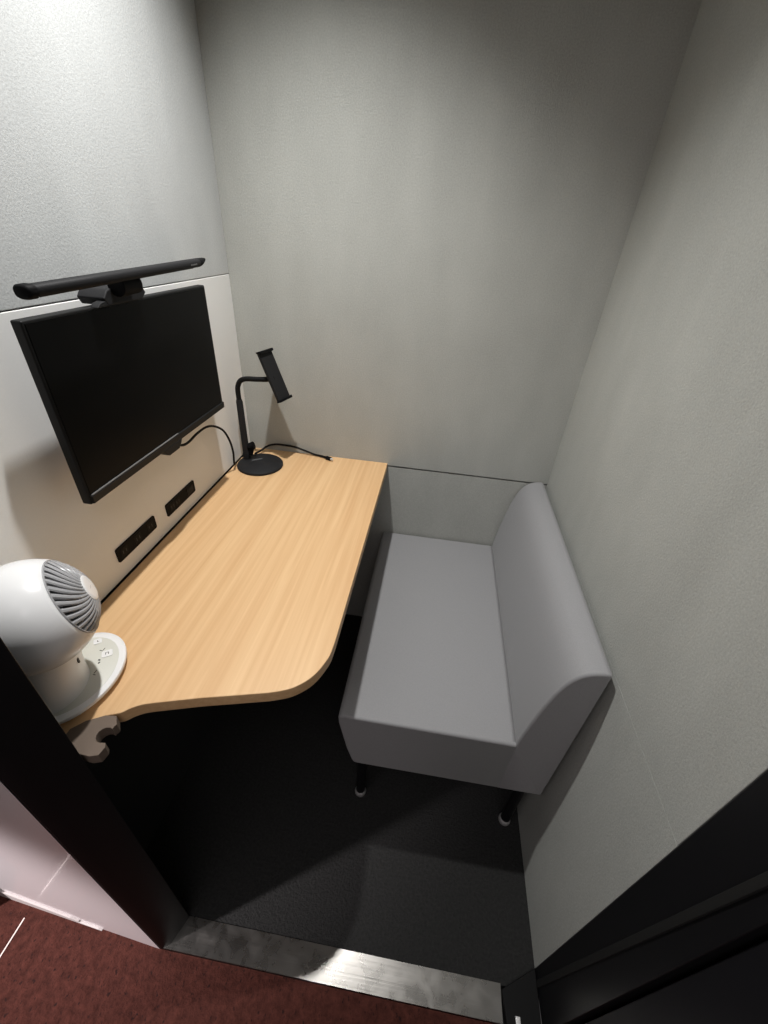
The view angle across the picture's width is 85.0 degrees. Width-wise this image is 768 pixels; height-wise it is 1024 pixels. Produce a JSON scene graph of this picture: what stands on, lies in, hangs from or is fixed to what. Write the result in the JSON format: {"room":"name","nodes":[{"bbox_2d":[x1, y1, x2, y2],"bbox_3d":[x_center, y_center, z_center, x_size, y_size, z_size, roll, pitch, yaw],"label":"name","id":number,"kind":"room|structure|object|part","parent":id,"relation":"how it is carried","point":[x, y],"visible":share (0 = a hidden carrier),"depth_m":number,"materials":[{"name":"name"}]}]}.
{"room":"office","nodes":[
{"label":"office","id":0,"kind":"room"},
{"bbox_2d":[0,780,159,948],"bbox_3d":[-0.619,-0.042,0.324,0.417,2.310,0.042,10,34,8],"label":"wall","id":1,"kind":"structure","parent":0,"point":[35,867],"depth_m":0.73,"materials":[{"name":"white paint"}]},
{"bbox_2d":[0,890,102,930],"bbox_3d":[-0.759,0.885,0.937,0.274,0.055,0.003,10,34,8],"label":"baseboard","id":2,"kind":"structure","parent":1,"relation":"attached to","point":[2,893],"depth_m":0.94,"materials":[{"name":"grey plastic"}]},
{"bbox_2d":[0,637,188,948],"bbox_3d":[-0.466,0.044,0.347,0.166,2.140,0.058,7,34,5],"label":"trim","id":3,"kind":"structure","parent":1,"relation":"attached to","point":[40,765],"depth_m":0.57,"materials":[{"name":"black paint"}]},
{"bbox_2d":[162,916,502,1023],"bbox_3d":[-0.124,0.991,0.914,0.748,0.022,0.059,7,34,5],"label":"trim","id":4,"kind":"structure","parent":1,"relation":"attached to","point":[356,972],"depth_m":0.90,"materials":[{"name":"silver metal"}]},
{"bbox_2d":[0,0,249,850],"bbox_3d":[-0.508,-0.216,0.811,0.060,2.150,0.990,7,34,5],"label":"wall","id":5,"kind":"structure","parent":0,"point":[107,162],"depth_m":0.70,"materials":[{"name":"grey paint"}]},
{"bbox_3d":[-0.448,-0.728,0.448,0.012,0.888,0.956,7,34,5],"label":"felt panel","id":6,"kind":"part","parent":5,"relation":"part of","materials":[{"name":"white fabric"}]},
{"bbox_2d":[10,285,223,503],"bbox_3d":[-0.445,-0.242,0.775,0.064,0.280,0.452,7,34,5],"label":"wall monitor","id":7,"kind":"object","parent":5,"relation":"attached to","point":[120,387],"visible":1,"depth_m":0.69,"materials":[{"name":"black plastic"}]},
{"bbox_2d":[13,258,205,307],"bbox_3d":[-0.419,-0.332,0.666,0.101,0.114,0.416,7,34,5],"label":"light bar","id":8,"kind":"object","parent":7,"relation":"attached to","point":[102,289],"visible":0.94,"depth_m":0.61,"materials":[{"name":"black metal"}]},
{"bbox_2d":[181,425,236,464],"bbox_3d":[-0.431,-0.143,1.058,0.022,0.216,0.329,3,34,-1],"label":"cable","id":9,"kind":"object","parent":7,"relation":"attached to","point":[207,426],"visible":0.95,"depth_m":1.05,"materials":[{"name":"black rubber"}]},
{"bbox_3d":[-0.490,-0.157,0.831,0.012,0.489,0.956,7,34,5],"label":"felt panel","id":10,"kind":"part","parent":5,"relation":"part of","materials":[{"name":"white fabric"}]},
{"bbox_2d":[115,516,156,561],"bbox_3d":[-0.507,0.053,0.861,0.005,0.032,0.124,7,34,5],"label":"outlet strip","id":11,"kind":"object","parent":5,"relation":"attached to","point":[150,525],"visible":1,"depth_m":0.85,"materials":[{"name":"black plastic"}]},
{"bbox_2d":[120,544,128,556],"bbox_3d":[-0.511,0.076,0.826,0.001,0.019,0.021,7,34,5],"label":"socket","id":12,"kind":"object","parent":11,"relation":"attached to","point":[124,548],"depth_m":0.82,"materials":[{"name":"grey plastic"}]},
{"bbox_2d":[134,532,141,543],"bbox_3d":[-0.505,0.053,0.861,0.001,0.019,0.021,7,34,5],"label":"socket","id":13,"kind":"object","parent":11,"relation":"attached to","point":[137,535],"depth_m":0.86,"materials":[{"name":"grey plastic"}]},
{"bbox_2d":[147,521,153,531],"bbox_3d":[-0.499,0.031,0.896,0.001,0.019,0.021,7,34,5],"label":"socket","id":14,"kind":"object","parent":11,"relation":"attached to","point":[150,524],"depth_m":0.90,"materials":[{"name":"grey plastic"}]},
{"bbox_3d":[-0.528,0.352,1.173,0.010,0.705,0.956,7,34,5],"label":"panel","id":15,"kind":"part","parent":5,"relation":"part of","materials":[{"name":"black"}]},
{"bbox_2d":[165,480,194,516],"bbox_3d":[-0.484,-0.034,1.000,0.005,0.032,0.122,7,34,5],"label":"outlet strip","id":16,"kind":"object","parent":5,"relation":"attached to","point":[188,490],"visible":1,"depth_m":0.99,"materials":[{"name":"black plastic"}]},
{"bbox_2d":[170,501,175,511],"bbox_3d":[-0.487,-0.013,0.967,0.001,0.019,0.019,7,34,5],"label":"socket","id":17,"kind":"object","parent":16,"relation":"attached to","point":[172,503],"depth_m":0.97,"materials":[{"name":"grey plastic"}]},
{"bbox_2d":[175,497,180,505],"bbox_3d":[-0.484,-0.025,0.985,0.001,0.019,0.019,7,34,5],"label":"socket","id":18,"kind":"object","parent":16,"relation":"attached to","point":[177,499],"depth_m":0.99,"materials":[{"name":"grey plastic"}]},
{"bbox_2d":[60,448,386,762],"bbox_3d":[-0.278,0.098,0.964,0.449,0.055,0.952,7,34,5],"label":"desk","id":19,"kind":"object","parent":5,"relation":"attached to","point":[246,599],"visible":0.89,"depth_m":0.82,"materials":[{"name":"brown wood"}]},
{"bbox_2d":[0,559,126,723],"bbox_3d":[-0.467,0.167,0.585,0.151,0.232,0.168,7,34,5],"label":"desk fan","id":20,"kind":"object","parent":19,"relation":"on","point":[50,610],"visible":0.92,"depth_m":0.54,"materials":[{"name":"white plastic"}]},
{"bbox_2d":[41,560,100,632],"bbox_3d":[-0.420,0.113,0.572,0.045,0.110,0.114,-16,39,-28],"label":"grille","id":21,"kind":"object","parent":20,"relation":"attached to","point":[72,603],"depth_m":0.54,"materials":[{"name":"grey plastic"}]},
{"bbox_3d":[-0.477,0.248,0.641,0.115,0.001,0.142,7,34,5],"label":"control panel","id":22,"kind":"part","parent":20,"relation":"part of","materials":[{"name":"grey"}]},
{"bbox_2d":[235,348,291,475],"bbox_3d":[-0.349,-0.275,1.169,0.159,0.330,0.134,7,34,5],"label":"tablet stand","id":23,"kind":"object","parent":19,"relation":"on","point":[261,464],"visible":1,"depth_m":1.20,"materials":[{"name":"black metal"}]},
{"bbox_2d":[243,453,250,459],"bbox_3d":[-0.416,-0.171,1.271,0.018,0.024,0.018,7,34,5],"label":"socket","id":24,"kind":"object","parent":23,"relation":"attached to","point":[246,456],"depth_m":1.26,"materials":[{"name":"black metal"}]},
{"bbox_3d":[-0.399,-0.192,1.261,0.026,0.043,0.025,7,34,5],"label":"clamp knob","id":25,"kind":"part","parent":23,"relation":"part of","materials":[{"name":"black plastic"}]},
{"bbox_3d":[-0.299,-0.370,1.141,0.065,0.126,0.052,7,34,5],"label":"holder plate","id":26,"kind":"part","parent":23,"relation":"part of","materials":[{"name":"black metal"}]},
{"bbox_2d":[254,443,333,460],"bbox_3d":[-0.279,-0.190,1.321,0.247,0.027,0.052,4,34,0],"label":"charging cable","id":27,"kind":"object","parent":19,"relation":"on","point":[266,446],"visible":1,"depth_m":1.33,"materials":[{"name":"black rubber"}]},
{"bbox_2d":[0,614,538,1023],"bbox_3d":[-0.366,1.173,0.644,3.800,0.050,2.720,7,34,5],"label":"floor","id":28,"kind":"structure","parent":0,"point":[266,828],"depth_m":1.02,"materials":[{"name":"black carpet"}]},
{"bbox_2d":[0,918,24,956],"bbox_3d":[-0.923,1.369,0.248,0.002,0.003,1.677,7,34,5],"label":"trim","id":29,"kind":"structure","parent":28,"relation":"on","point":[23,918],"depth_m":0.91,"materials":[{"name":"beige"}]},
{"bbox_2d":[338,482,611,825],"bbox_3d":[0.181,0.362,1.220,0.484,0.720,0.684,7,34,5],"label":"bench sofa","id":30,"kind":"object","parent":28,"relation":"on","point":[473,663],"visible":1,"depth_m":0.98,"materials":[{"name":"grey fabric"}]},
{"bbox_3d":[-0.059,0.678,1.113,0.025,0.242,0.025,7,34,5],"label":"leg","id":31,"kind":"part","parent":30,"relation":"part of","materials":[{"name":"black paint"}]},
{"bbox_3d":[0.130,0.357,1.225,0.380,0.194,0.684,7,34,5],"label":"seat","id":32,"kind":"part","parent":30,"relation":"part of","materials":[{"name":"grey fabric"}]},
{"bbox_3d":[0.338,0.732,1.076,0.025,0.242,0.025,7,34,5],"label":"leg","id":33,"kind":"part","parent":30,"relation":"part of","materials":[{"name":"black paint"}]},
{"bbox_3d":[0.377,0.277,1.131,0.104,0.456,0.684,7,34,5],"label":"backrest","id":34,"kind":"part","parent":30,"relation":"part of","materials":[{"name":"grey fabric"}]},
{"bbox_2d":[194,0,701,615],"bbox_3d":[0.058,-0.422,1.179,1.066,2.150,0.060,7,34,5],"label":"wall","id":35,"kind":"structure","parent":0,"point":[428,207],"depth_m":0.96,"materials":[{"name":"grey paint"}]},
{"bbox_3d":[0.014,0.147,1.535,0.970,0.706,0.012,7,34,5],"label":"felt panel","id":36,"kind":"part","parent":35,"relation":"part of","materials":[{"name":"grey fabric"}]},
{"bbox_2d":[517,0,767,967],"bbox_3d":[0.489,-0.099,0.745,0.060,2.150,0.951,7,34,5],"label":"wall","id":37,"kind":"structure","parent":0,"point":[657,487],"depth_m":0.65,"materials":[{"name":"grey paint"}]},
{"bbox_3d":[0.423,0.466,1.110,0.012,0.700,0.921,7,34,5],"label":"felt panel","id":38,"kind":"part","parent":37,"relation":"part of","materials":[{"name":"grey fabric"}]},
{"bbox_3d":[1.043,0.172,0.177,1.191,2.300,0.052,7,34,5],"label":"wall","id":39,"kind":"structure","parent":0,"visible":0},
{"bbox_2d":[501,871,767,1023],"bbox_3d":[0.316,0.411,0.002,0.124,2.050,0.878,7,34,5],"label":"door","id":40,"kind":"structure","parent":39,"relation":"in","point":[733,989],"depth_m":0.49,"materials":[{"name":"black laminate"}]},
{"bbox_3d":[0.273,1.034,0.852,0.010,0.002,0.012,7,34,5],"label":"pivot plate","id":41,"kind":"part","parent":40,"relation":"part of","materials":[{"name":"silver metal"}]},
{"bbox_2d":[535,770,767,1023],"bbox_3d":[0.420,0.149,0.288,0.062,2.140,0.092,7,34,5],"label":"trim","id":42,"kind":"structure","parent":39,"relation":"attached to","point":[730,849],"depth_m":0.53,"materials":[{"name":"black paint"}]}
]}

